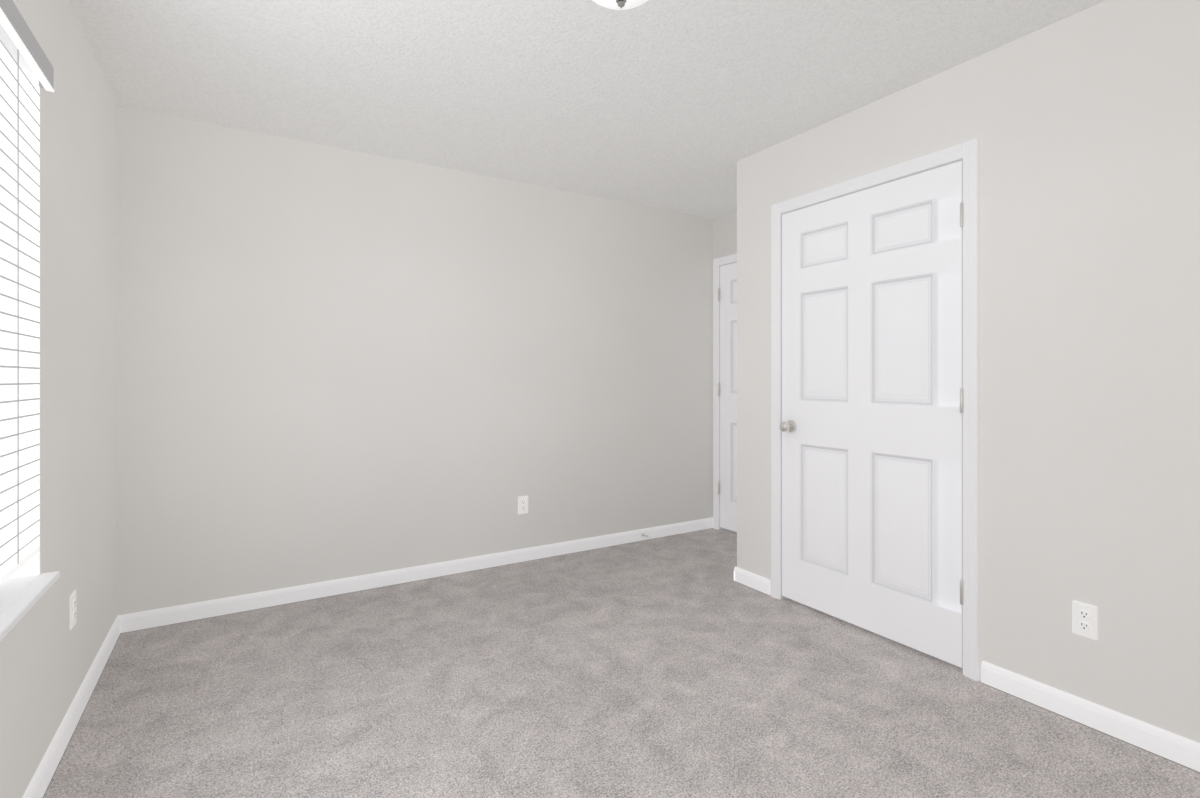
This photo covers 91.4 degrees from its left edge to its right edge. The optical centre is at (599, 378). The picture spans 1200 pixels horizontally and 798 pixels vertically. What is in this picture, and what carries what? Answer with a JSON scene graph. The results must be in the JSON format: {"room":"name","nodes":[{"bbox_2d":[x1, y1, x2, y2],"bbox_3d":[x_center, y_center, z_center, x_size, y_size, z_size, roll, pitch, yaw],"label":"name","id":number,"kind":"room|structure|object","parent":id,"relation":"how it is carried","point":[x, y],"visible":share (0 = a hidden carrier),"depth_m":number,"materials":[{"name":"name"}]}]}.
{"room":"empty bedroom","nodes":[
{"label":"empty bedroom","id":0,"kind":"room"},
{"bbox_2d":[0,0,116,797],"bbox_3d":[-1.252,-0.039,0.973,0.140,2.440,4.267,0,0,-31],"label":"wall","id":1,"kind":"structure","parent":0,"point":[47,656],"depth_m":1.96,"materials":[{"name":"grey paint"}]},
{"bbox_2d":[0,201,2,494],"bbox_3d":[-1.274,-0.168,0.955,0.074,1.453,1.556,0,0,-31],"label":"window","id":2,"kind":"structure","parent":1,"relation":"in","point":[1,351],"depth_m":1.62,"materials":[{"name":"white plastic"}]},
{"bbox_2d":[0,0,53,584],"bbox_3d":[-1.199,-0.200,1.001,0.084,1.387,1.550,0,0,-31],"label":"window blinds","id":3,"kind":"object","parent":1,"relation":"attached to","point":[23,56],"visible":1,"depth_m":1.52,"materials":[{"name":"white plastic"}]},
{"bbox_2d":[0,76,59,641],"bbox_3d":[-1.205,-0.150,0.998,0.114,1.487,1.580,0,0,-31],"label":"window frame","id":4,"kind":"structure","parent":1,"relation":"attached to","point":[25,588],"depth_m":1.65,"materials":[{"name":"white"}]},
{"bbox_2d":[70,590,75,629],"bbox_3d":[-1.786,0.786,1.988,0.008,0.114,0.070,0,0,-31],"label":"outlet","id":5,"kind":"object","parent":1,"relation":"attached to","point":[72,609],"visible":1,"depth_m":1.98,"materials":[{"name":"white plastic"}]},
{"bbox_2d":[22,614,125,797],"bbox_3d":[-1.186,1.139,1.013,0.015,0.083,3.987,0,0,-31],"label":"baseboard","id":6,"kind":"structure","parent":1,"relation":"attached to","point":[46,770],"depth_m":1.95,"materials":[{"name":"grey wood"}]},
{"bbox_2d":[117,106,712,614],"bbox_3d":[-0.646,-0.039,3.764,3.808,2.440,0.140,0,0,-31],"label":"wall","id":7,"kind":"structure","parent":0,"point":[335,362],"depth_m":3.31,"materials":[{"name":"grey paint"}]},
{"bbox_2d":[126,517,712,632],"bbox_3d":[-0.653,1.139,3.670,3.638,0.083,0.017,0,0,-31],"label":"baseboard","id":8,"kind":"structure","parent":7,"relation":"attached to","point":[161,617],"depth_m":3.31,"materials":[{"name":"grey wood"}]},
{"bbox_2d":[518,496,527,514],"bbox_3d":[-0.494,0.817,3.770,0.070,0.114,0.008,0,0,-31],"label":"outlet","id":9,"kind":"object","parent":7,"relation":"attached to","point":[522,504],"visible":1,"depth_m":3.77,"materials":[{"name":"white plastic"}]},
{"bbox_2d":[69,0,1105,218],"bbox_3d":[0.372,-1.309,1.968,3.948,0.100,4.267,0,0,-31],"label":"ceiling","id":10,"kind":"structure","parent":0,"point":[682,106],"depth_m":2.40,"materials":[{"name":"white paint"}]},
{"bbox_2d":[592,0,647,9],"bbox_3d":[0.065,-1.191,1.779,0.270,0.136,0.270,0,0,-31],"label":"ceiling light","id":11,"kind":"object","parent":10,"relation":"attached to","point":[619,4],"visible":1,"depth_m":1.81,"materials":[{"name":"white glass"}]},
{"bbox_2d":[44,528,1199,797],"bbox_3d":[0.372,1.231,1.968,3.948,0.100,4.267,0,0,-31],"label":"floor","id":12,"kind":"structure","parent":0,"point":[680,666],"depth_m":2.11,"materials":[{"name":"grey carpet"}]},
{"bbox_2d":[713,211,736,258],"bbox_3d":[1.995,-0.039,2.962,0.140,2.440,3.987,0,0,-31],"label":"wall","id":13,"kind":"structure","parent":0,"point":[724,235],"depth_m":4.51,"materials":[{"name":"grey paint"}]},
{"bbox_2d":[713,253,736,529],"bbox_3d":[1.175,0.122,4.262,0.131,2.117,0.890,0,0,-31],"label":"door frame","id":14,"kind":"structure","parent":13,"relation":"attached to","point":[723,261],"depth_m":4.58,"materials":[{"name":"white wood"}]},
{"bbox_2d":[718,262,736,531],"bbox_3d":[1.116,0.144,4.231,0.104,2.030,0.771,0,0,-31],"label":"entry door","id":15,"kind":"structure","parent":13,"relation":"in","point":[727,387],"depth_m":4.48,"materials":[{"name":"white wood"}]},
{"bbox_2d":[737,0,1199,742],"bbox_3d":[1.887,-0.039,2.316,0.721,2.440,2.998,0,0,-31],"label":"wall","id":16,"kind":"structure","parent":0,"point":[1083,126],"depth_m":2.03,"materials":[{"name":"grey paint"}]},
{"bbox_2d":[733,566,765,584],"bbox_3d":[1.089,1.139,3.604,0.736,0.083,0.032,0,0,-31],"label":"baseboard","id":17,"kind":"structure","parent":16,"relation":"attached to","point":[741,576],"depth_m":3.34,"materials":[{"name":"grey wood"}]},
{"bbox_2d":[779,161,962,667],"bbox_3d":[1.197,0.144,2.719,0.104,2.030,0.924,0,0,-31],"label":"closet door","id":18,"kind":"structure","parent":16,"relation":"in","point":[870,426],"depth_m":2.65,"materials":[{"name":"white wood"}]},
{"bbox_2d":[771,138,978,680],"bbox_3d":[1.251,0.122,2.758,0.131,2.117,1.043,0,0,-31],"label":"door frame","id":19,"kind":"structure","parent":16,"relation":"attached to","point":[966,153],"depth_m":2.32,"materials":[{"name":"white wood"}]},
{"bbox_2d":[1072,600,1097,639],"bbox_3d":[1.654,0.826,1.998,0.008,0.114,0.070,0,0,-31],"label":"outlet","id":20,"kind":"object","parent":16,"relation":"attached to","point":[1084,620],"visible":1,"depth_m":2.00,"materials":[{"name":"white plastic"}]},
{"bbox_2d":[981,661,1199,772],"bbox_3d":[1.911,1.139,1.571,0.015,0.083,1.643,0,0,-31],"label":"baseboard","id":21,"kind":"structure","parent":16,"relation":"attached to","point":[1168,745],"depth_m":1.96,"materials":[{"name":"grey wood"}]}
]}

